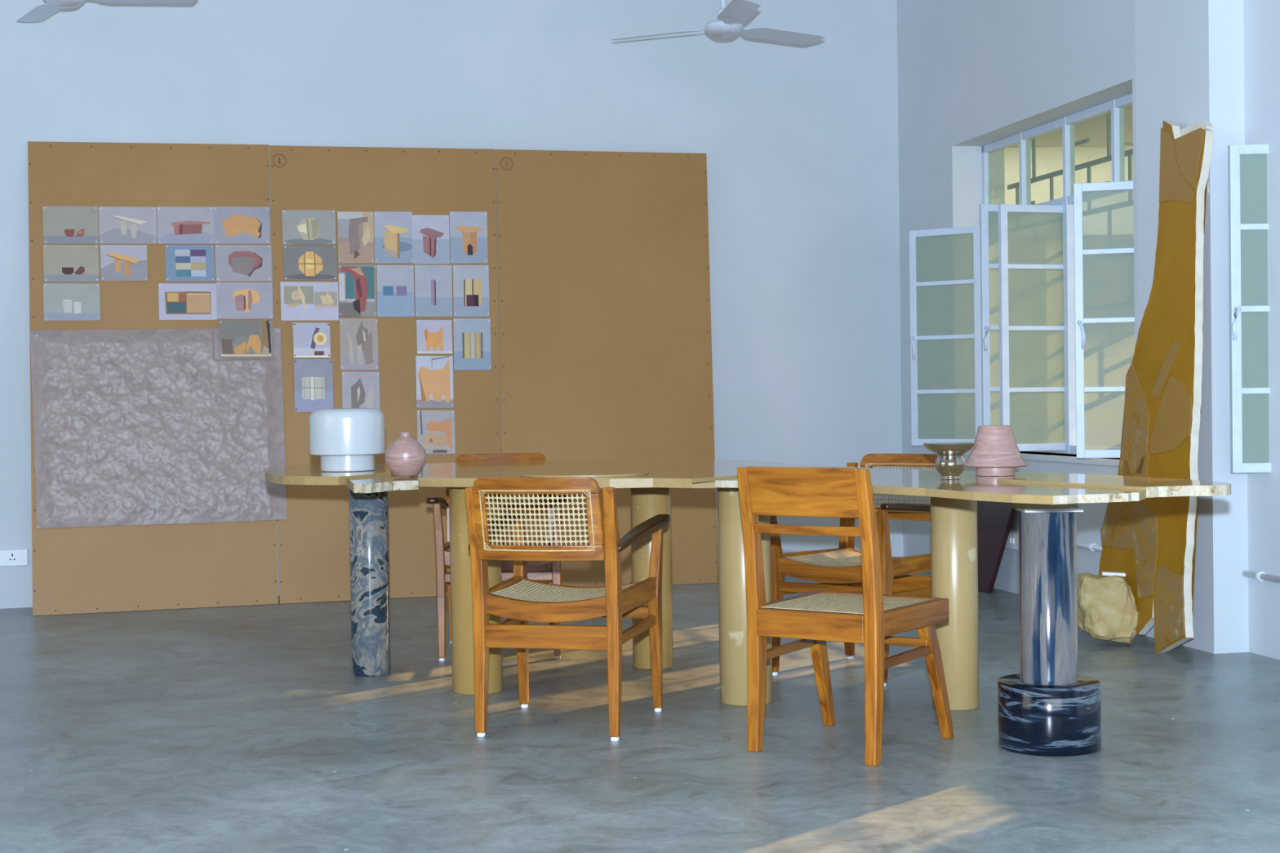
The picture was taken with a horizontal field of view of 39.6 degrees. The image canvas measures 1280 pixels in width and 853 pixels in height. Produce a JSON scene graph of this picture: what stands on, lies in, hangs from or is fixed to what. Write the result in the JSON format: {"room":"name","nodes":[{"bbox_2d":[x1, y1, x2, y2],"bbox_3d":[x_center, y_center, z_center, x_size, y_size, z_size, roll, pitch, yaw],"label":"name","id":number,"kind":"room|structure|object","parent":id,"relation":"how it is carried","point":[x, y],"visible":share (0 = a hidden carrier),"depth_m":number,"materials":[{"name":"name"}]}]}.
{"room":"design studio","nodes":[
{"label":"design studio","id":0,"kind":"room"},
{"bbox_2d":[0,0,902,608],"bbox_3d":[-1.934,-1.125,9.349,8.378,4.000,0.300,-1,1,-19],"label":"wall","id":1,"kind":"structure","parent":0,"point":[799,142],"depth_m":9.77,"materials":[{"name":"white paint"}]},
{"bbox_2d":[0,548,27,566],"bbox_3d":[-3.100,0.648,8.803,0.127,0.083,0.023,-1,1,-19],"label":"wall socket","id":2,"kind":"object","parent":1,"relation":"attached to","point":[8,557],"visible":1,"depth_m":8.79,"materials":[{"name":"white plastic"}]},
{"bbox_2d":[0,571,1279,852],"bbox_3d":[-0.236,0.987,4.717,13.500,0.120,15.600,-1,1,0],"label":"floor","id":3,"kind":"structure","parent":0,"point":[237,729],"depth_m":5.03,"materials":[{"name":"concrete"}]},
{"bbox_2d":[27,141,278,616],"bbox_3d":[-2.401,-0.275,8.811,1.190,2.328,0.388,-1,1,-18],"label":"panel","id":4,"kind":"object","parent":3,"relation":"on","point":[99,569],"visible":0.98,"depth_m":8.78,"materials":[{"name":"brown"}]},
{"bbox_2d":[42,206,98,244],"bbox_3d":[-2.813,-0.996,8.786,0.262,0.193,0.036,-1,1,-18],"label":"print","id":5,"kind":"object","parent":4,"relation":"attached to","point":[61,224],"visible":1,"depth_m":8.79},
{"bbox_2d":[43,244,99,281],"bbox_3d":[-2.802,-0.804,8.758,0.261,0.187,0.036,-1,1,-18],"label":"print","id":6,"kind":"object","parent":4,"relation":"attached to","point":[61,263],"visible":1,"depth_m":8.76},
{"bbox_2d":[43,283,100,320],"bbox_3d":[-2.791,-0.612,8.731,0.266,0.184,0.036,-1,1,-18],"label":"print","id":7,"kind":"object","parent":4,"relation":"attached to","point":[61,301],"visible":1,"depth_m":8.73},
{"bbox_2d":[100,244,147,280],"bbox_3d":[-2.564,-0.814,8.836,0.224,0.183,0.035,-1,1,-18],"label":"print","id":8,"kind":"object","parent":4,"relation":"attached to","point":[117,262],"visible":1,"depth_m":8.84},
{"bbox_2d":[98,206,156,244],"bbox_3d":[-2.555,-1.005,8.870,0.277,0.192,0.036,-1,1,-18],"label":"print","id":9,"kind":"object","parent":4,"relation":"attached to","point":[117,224],"visible":1,"depth_m":8.87},
{"bbox_2d":[30,328,287,528],"bbox_3d":[-2.363,-0.005,8.764,1.204,0.967,0.170,-1,1,-18],"label":"crumpled paper","id":10,"kind":"object","parent":4,"relation":"attached to","point":[131,426],"visible":0.98,"depth_m":8.74,"materials":[{"name":"grey paper"}]},
{"bbox_2d":[156,206,213,244],"bbox_3d":[-2.289,-1.014,8.957,0.278,0.194,0.037,-1,1,-18],"label":"print","id":11,"kind":"object","parent":4,"relation":"attached to","point":[175,224],"visible":1,"depth_m":8.96},
{"bbox_2d":[158,283,217,319],"bbox_3d":[-2.264,-0.625,8.902,0.282,0.185,0.036,-1,1,-18],"label":"print","id":12,"kind":"object","parent":4,"relation":"attached to","point":[177,301],"visible":1,"depth_m":8.90},
{"bbox_2d":[164,244,214,281],"bbox_3d":[-2.262,-0.822,8.935,0.240,0.188,0.036,-1,1,-18],"label":"print","id":13,"kind":"object","parent":4,"relation":"attached to","point":[184,263],"visible":1,"depth_m":8.93},
{"bbox_2d":[213,206,270,244],"bbox_3d":[-2.025,-1.024,9.043,0.282,0.196,0.037,-1,1,-18],"label":"print","id":14,"kind":"object","parent":4,"relation":"attached to","point":[232,224],"visible":1,"depth_m":9.04},
{"bbox_2d":[214,244,271,281],"bbox_3d":[-2.010,-0.829,9.017,0.281,0.190,0.036,-1,1,-18],"label":"print","id":15,"kind":"object","parent":4,"relation":"attached to","point":[233,263],"visible":1,"depth_m":9.02},
{"bbox_2d":[216,282,272,319],"bbox_3d":[-1.999,-0.637,8.989,0.280,0.187,0.036,-1,1,-18],"label":"print","id":16,"kind":"object","parent":4,"relation":"attached to","point":[234,300],"visible":1,"depth_m":8.99},
{"bbox_2d":[218,320,272,356],"bbox_3d":[-1.983,-0.442,8.942,0.262,0.185,0.036,-1,1,-18],"label":"print","id":17,"kind":"object","parent":4,"relation":"attached to","point":[237,338],"visible":1,"depth_m":8.94},
{"bbox_2d":[269,145,503,604],"bbox_3d":[-1.283,-0.303,9.175,1.221,2.342,0.391,-1,1,-18],"label":"panel","id":18,"kind":"object","parent":3,"relation":"on","point":[314,553],"visible":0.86,"depth_m":9.17,"materials":[{"name":"brown"}]},
{"bbox_2d":[281,209,336,244],"bbox_3d":[-1.702,-1.026,9.147,0.275,0.184,0.035,-1,1,-18],"label":"print","id":19,"kind":"object","parent":18,"relation":"attached to","point":[303,227],"visible":1,"depth_m":9.15},
{"bbox_2d":[280,281,338,320],"bbox_3d":[-1.688,-0.641,9.089,0.296,0.200,0.038,-1,1,-18],"label":"print","id":20,"kind":"object","parent":18,"relation":"attached to","point":[300,300],"visible":1,"depth_m":9.09},
{"bbox_2d":[283,245,337,279],"bbox_3d":[-1.691,-0.840,9.120,0.274,0.184,0.035,-1,1,-18],"label":"print","id":21,"kind":"object","parent":18,"relation":"attached to","point":[300,262],"visible":1,"depth_m":9.12},
{"bbox_2d":[293,322,330,357],"bbox_3d":[-1.673,-0.441,9.062,0.190,0.179,0.035,-1,1,-18],"label":"print","id":22,"kind":"object","parent":18,"relation":"attached to","point":[310,340],"visible":1,"depth_m":9.06},
{"bbox_2d":[293,359,333,412],"bbox_3d":[-1.657,-0.208,9.030,0.201,0.271,0.049,-1,1,-18],"label":"print","id":23,"kind":"object","parent":18,"relation":"attached to","point":[313,378],"visible":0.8,"depth_m":9.03},
{"bbox_2d":[337,211,373,263],"bbox_3d":[-1.472,-0.980,9.214,0.193,0.275,0.050,-1,1,-18],"label":"print","id":24,"kind":"object","parent":18,"relation":"attached to","point":[355,228],"visible":1,"depth_m":9.21},
{"bbox_2d":[338,264,377,316],"bbox_3d":[-1.456,-0.702,9.174,0.201,0.273,0.050,-1,1,-18],"label":"print","id":25,"kind":"object","parent":18,"relation":"attached to","point":[357,282],"visible":1,"depth_m":9.18},
{"bbox_2d":[339,318,378,369],"bbox_3d":[-1.442,-0.423,9.134,0.203,0.268,0.049,-1,1,-18],"label":"print","id":26,"kind":"object","parent":18,"relation":"attached to","point":[358,337],"visible":1,"depth_m":9.13},
{"bbox_2d":[342,371,379,408],"bbox_3d":[-1.427,-0.149,9.096,0.199,0.267,0.045,-1,1,-18],"label":"print","id":27,"kind":"object","parent":18,"relation":"on","point":[360,389],"visible":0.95,"depth_m":9.10},
{"bbox_2d":[373,211,413,263],"bbox_3d":[-1.286,-0.987,9.275,0.208,0.277,0.050,-1,1,-18],"label":"print","id":28,"kind":"object","parent":18,"relation":"attached to","point":[393,230],"visible":1,"depth_m":9.27},
{"bbox_2d":[376,265,414,316],"bbox_3d":[-1.269,-0.705,9.235,0.202,0.272,0.049,-1,1,-18],"label":"print","id":29,"kind":"object","parent":18,"relation":"attached to","point":[395,283],"visible":1,"depth_m":9.24},
{"bbox_2d":[412,214,449,263],"bbox_3d":[-1.097,-0.983,9.335,0.205,0.264,0.048,-1,1,-18],"label":"print","id":30,"kind":"object","parent":18,"relation":"attached to","point":[430,233],"visible":1,"depth_m":9.34},
{"bbox_2d":[414,265,452,316],"bbox_3d":[-1.078,-0.710,9.297,0.205,0.274,0.050,-1,1,-18],"label":"print","id":31,"kind":"object","parent":18,"relation":"attached to","point":[433,283],"visible":1,"depth_m":9.30},
{"bbox_2d":[416,320,452,353],"bbox_3d":[-1.070,-0.468,9.260,0.191,0.177,0.035,-1,1,-18],"label":"print","id":32,"kind":"object","parent":18,"relation":"attached to","point":[433,336],"visible":1,"depth_m":9.26},
{"bbox_2d":[415,355,453,408],"bbox_3d":[-1.064,-0.231,9.224,0.203,0.274,0.050,-1,1,-18],"label":"print","id":33,"kind":"object","parent":18,"relation":"attached to","point":[434,374],"visible":1,"depth_m":9.22},
{"bbox_2d":[417,410,455,453],"bbox_3d":[-1.053,0.028,9.186,0.203,0.228,0.042,-1,1,-18],"label":"print","id":34,"kind":"object","parent":18,"relation":"attached to","point":[435,428],"visible":0.99,"depth_m":9.19},
{"bbox_2d":[449,211,488,263],"bbox_3d":[-0.905,-1.000,9.399,0.212,0.280,0.050,-1,1,-18],"label":"print","id":35,"kind":"object","parent":18,"relation":"attached to","point":[468,229],"visible":1,"depth_m":9.40},
{"bbox_2d":[453,265,489,316],"bbox_3d":[-0.888,-0.715,9.359,0.203,0.276,0.050,-1,1,-18],"label":"print","id":36,"kind":"object","parent":18,"relation":"attached to","point":[470,282],"visible":1,"depth_m":9.36},
{"bbox_2d":[453,318,491,369],"bbox_3d":[-0.878,-0.432,9.316,0.208,0.273,0.050,-1,1,-18],"label":"print","id":37,"kind":"object","parent":18,"relation":"attached to","point":[472,336],"visible":1,"depth_m":9.32},
{"bbox_2d":[426,453,569,661],"bbox_3d":[-0.559,0.505,7.123,0.558,0.775,0.641,-1,1,-3],"label":"armchair","id":38,"kind":"object","parent":3,"relation":"on","point":[549,571],"visible":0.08,"depth_m":6.84,"materials":[{"name":"brown wood"}]},
{"bbox_2d":[464,476,670,741],"bbox_3d":[-0.233,0.528,5.415,0.558,0.775,0.641,-1,1,13],"label":"armchair","id":39,"kind":"object","parent":3,"relation":"on","point":[520,599],"visible":1,"depth_m":5.22,"materials":[{"name":"brown wood"}]},
{"bbox_2d":[495,149,718,586],"bbox_3d":[-0.165,-0.331,9.538,1.283,2.354,0.393,-1,1,-18],"label":"panel","id":40,"kind":"object","parent":3,"relation":"on","point":[605,335],"visible":0.85,"depth_m":9.56,"materials":[{"name":"brown"}]},
{"bbox_2d":[265,459,1231,756],"bbox_3d":[0.014,0.528,5.776,1.808,0.757,3.668,-1,1,-32],"label":"stone table","id":41,"kind":"object","parent":3,"relation":"on","point":[1047,708],"visible":0.84,"depth_m":5.61,"materials":[{"name":"yellow stone"}]},
{"bbox_2d":[309,408,385,471],"bbox_3d":[-1.050,0.046,6.380,0.268,0.224,0.268,-1,1,0],"label":"table lamp","id":42,"kind":"object","parent":41,"relation":"on","point":[345,439],"visible":1,"depth_m":6.28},
{"bbox_2d":[385,431,426,476],"bbox_3d":[-0.784,0.092,5.952,0.135,0.146,0.135,-1,1,0],"label":"vase","id":43,"kind":"object","parent":41,"relation":"on","point":[405,456],"visible":1,"depth_m":5.91,"materials":[{"name":"pink ceramic"}]},
{"bbox_2d":[922,442,977,479],"bbox_3d":[0.903,0.100,5.175,0.157,0.104,0.157,-1,1,-2],"label":"vase","id":44,"kind":"object","parent":41,"relation":"on","point":[950,463],"visible":1,"depth_m":5.14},
{"bbox_2d":[965,425,1027,475],"bbox_3d":[1.072,0.072,5.368,0.191,0.150,0.191,-1,1,0],"label":"table lamp","id":45,"kind":"object","parent":41,"relation":"on","point":[996,452],"visible":0.95,"depth_m":5.31,"materials":[{"name":"pink ceramic"}]},
{"bbox_2d":[736,466,954,766],"bbox_3d":[0.585,0.508,5.060,0.442,0.804,0.528,0,1,35],"label":"chair","id":46,"kind":"object","parent":3,"relation":"on","point":[870,617],"visible":1,"depth_m":4.92,"materials":[{"name":"brown wood"}]},
{"bbox_2d":[770,453,937,686],"bbox_3d":[0.833,0.496,6.451,0.558,0.775,0.641,0,1,38],"label":"armchair","id":47,"kind":"object","parent":3,"relation":"on","point":[839,569],"visible":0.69,"depth_m":6.34,"materials":[{"name":"brown wood"}]},
{"bbox_2d":[977,500,1015,592],"bbox_3d":[1.750,0.551,9.062,0.124,0.550,0.719,-1,1,-12],"label":"stone slab","id":48,"kind":"object","parent":3,"relation":"on","point":[994,519],"visible":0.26,"depth_m":8.91,"materials":[{"name":"black stone"}]},
{"bbox_2d":[1076,572,1137,645],"bbox_3d":[1.842,0.715,7.010,0.251,0.291,0.216,-1,1,0],"label":"rock","id":49,"kind":"object","parent":3,"relation":"on","point":[1107,609],"visible":0.98,"depth_m":6.92,"materials":[{"name":"beige stone"}]},
{"bbox_2d":[1101,569,1125,575],"bbox_3d":[1.862,0.575,6.991,0.090,0.018,0.040,-1,1,8],"label":"box","id":50,"kind":"object","parent":49,"relation":"on","point":[1103,571],"visible":1,"depth_m":6.97,"materials":[{"name":"plastic"}]},
{"bbox_2d":[1098,120,1213,653],"bbox_3d":[2.002,-0.162,6.916,0.164,2.058,0.721,-1,1,-11],"label":"stone slab","id":51,"kind":"object","parent":3,"relation":"on","point":[1153,540],"visible":0.96,"depth_m":6.78,"materials":[{"name":"brown stone"}]},
{"bbox_2d":[1181,121,1213,204],"bbox_3d":[2.119,-0.951,6.760,0.030,0.399,0.196,-1,1,-12],"label":"stone offcut","id":52,"kind":"object","parent":51,"relation":"attached to","point":[1208,125],"visible":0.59,"depth_m":6.71,"materials":[{"name":"white stone"}]},
{"bbox_2d":[1012,105,1133,147],"bbox_3d":[2.538,-1.597,8.707,0.750,0.080,2.620,-1,1,-12],"label":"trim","id":53,"kind":"structure","parent":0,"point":[1095,129],"depth_m":9.52,"materials":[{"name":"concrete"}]},
{"bbox_2d":[896,0,1279,659],"bbox_3d":[3.026,-1.107,3.988,0.300,4.000,13.902,-1,1,-12],"label":"wall","id":54,"kind":"structure","parent":0,"point":[973,74],"depth_m":8.70,"materials":[{"name":"white paint"}]},
{"bbox_2d":[1004,531,1018,550],"bbox_3d":[1.857,0.568,8.824,0.027,0.085,0.200,-1,1,-12],"label":"switch plate","id":55,"kind":"object","parent":54,"relation":"attached to","point":[1012,543],"visible":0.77,"depth_m":8.81,"materials":[{"name":"white plastic"}]},
{"bbox_2d":[963,93,1133,466],"bbox_3d":[2.054,-0.676,8.616,0.338,1.675,2.020,-1,1,-12],"label":"window","id":56,"kind":"structure","parent":54,"relation":"in","point":[1115,123],"depth_m":8.60,"materials":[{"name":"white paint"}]},
{"bbox_2d":[909,225,981,445],"bbox_3d":[1.627,-0.478,9.498,0.412,1.162,0.069,0,1,36],"label":"casement","id":57,"kind":"object","parent":56,"relation":"attached to","point":[945,355],"visible":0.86,"depth_m":9.51,"materials":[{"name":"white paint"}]},
{"bbox_2d":[979,204,999,425],"bbox_3d":[1.907,-0.489,8.782,0.495,1.210,0.068,-1,1,-17],"label":"casement","id":58,"kind":"object","parent":56,"relation":"attached to","point":[988,213],"visible":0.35,"depth_m":8.74,"materials":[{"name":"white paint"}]},
{"bbox_2d":[998,204,1065,451],"bbox_3d":[1.928,-0.477,8.614,0.404,1.190,0.030,-1,1,-17],"label":"casement","id":59,"kind":"object","parent":56,"relation":"attached to","point":[1030,237],"visible":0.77,"depth_m":8.60,"materials":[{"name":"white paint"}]},
{"bbox_2d":[1007,112,1133,204],"bbox_3d":[2.211,-0.805,8.648,0.012,1.422,2.020,-1,1,-12],"label":"grille","id":60,"kind":"object","parent":56,"relation":"attached to","point":[1115,123],"depth_m":8.60,"materials":[{"name":"metal"}]},
{"bbox_2d":[1073,181,1134,457],"bbox_3d":[2.066,-0.461,7.687,0.360,1.195,0.069,-1,1,16],"label":"casement","id":61,"kind":"object","parent":56,"relation":"attached to","point":[1104,211],"visible":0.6,"depth_m":7.72,"materials":[{"name":"white glass"}]},
{"bbox_2d":[1076,542,1102,551],"bbox_3d":[2.029,0.542,8.001,0.036,0.035,1.399,-1,1,-12],"label":"conduit pipe","id":62,"kind":"object","parent":54,"relation":"attached to","point":[1091,547],"visible":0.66,"depth_m":7.98,"materials":[{"name":"white plastic"}]},
{"bbox_2d":[1134,0,1248,653],"bbox_3d":[2.161,-1.144,6.995,0.155,4.000,0.575,-1,1,-12],"label":"pillar","id":63,"kind":"structure","parent":54,"relation":"attached to","point":[1189,54],"depth_m":6.75,"materials":[{"name":"white paint"}]},
{"bbox_2d":[1227,144,1271,472],"bbox_3d":[2.385,-0.438,6.575,0.413,1.215,0.069,-1,1,0],"label":"casement","id":64,"kind":"object","parent":54,"relation":"attached to","point":[1248,226],"visible":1,"depth_m":6.59,"materials":[{"name":"white glass"}]},
{"bbox_2d":[1242,570,1279,582],"bbox_3d":[2.503,0.571,5.779,0.036,0.035,1.980,-1,1,-12],"label":"conduit pipe","id":65,"kind":"object","parent":54,"relation":"attached to","point":[1260,575],"visible":1,"depth_m":6.63,"materials":[{"name":"white plastic"}]},
{"bbox_3d":[-0.294,-3.147,4.649,13.500,0.150,15.600,-1,1,0],"label":"ceiling","id":66,"kind":"structure","parent":0,"visible":0},
{"bbox_2d":[16,0,195,22],"bbox_3d":[-2.495,-2.496,8.013,0.971,1.200,1.090,-1,1,0],"label":"ceiling fan","id":67,"kind":"object","parent":66,"relation":"hanging from","point":[41,12],"visible":1,"depth_m":8.12,"materials":[{"name":"white paint"}]},
{"bbox_2d":[611,0,825,44],"bbox_3d":[0.385,-2.511,8.467,1.069,1.265,0.977,-1,1,0],"label":"ceiling fan","id":68,"kind":"object","parent":66,"relation":"hanging from","point":[731,17],"visible":1,"depth_m":8.57,"materials":[{"name":"white paint"}]},
{"label":"outside","id":69,"kind":"structure","parent":0,"visible":0},
{"bbox_3d":[17.111,0.678,10.016,25.800,0.120,32.000,-1,1,0],"label":"ground","id":70,"kind":"structure","parent":69,"visible":0},
{"bbox_2d":[1004,138,1133,204],"bbox_3d":[8.473,-1.981,22.323,15.000,5.000,5.300,-1,1,0],"label":"neighbouring building","id":71,"kind":"structure","parent":70,"relation":"on","point":[1049,159],"depth_m":19.96,"materials":[{"name":"beige paint"}]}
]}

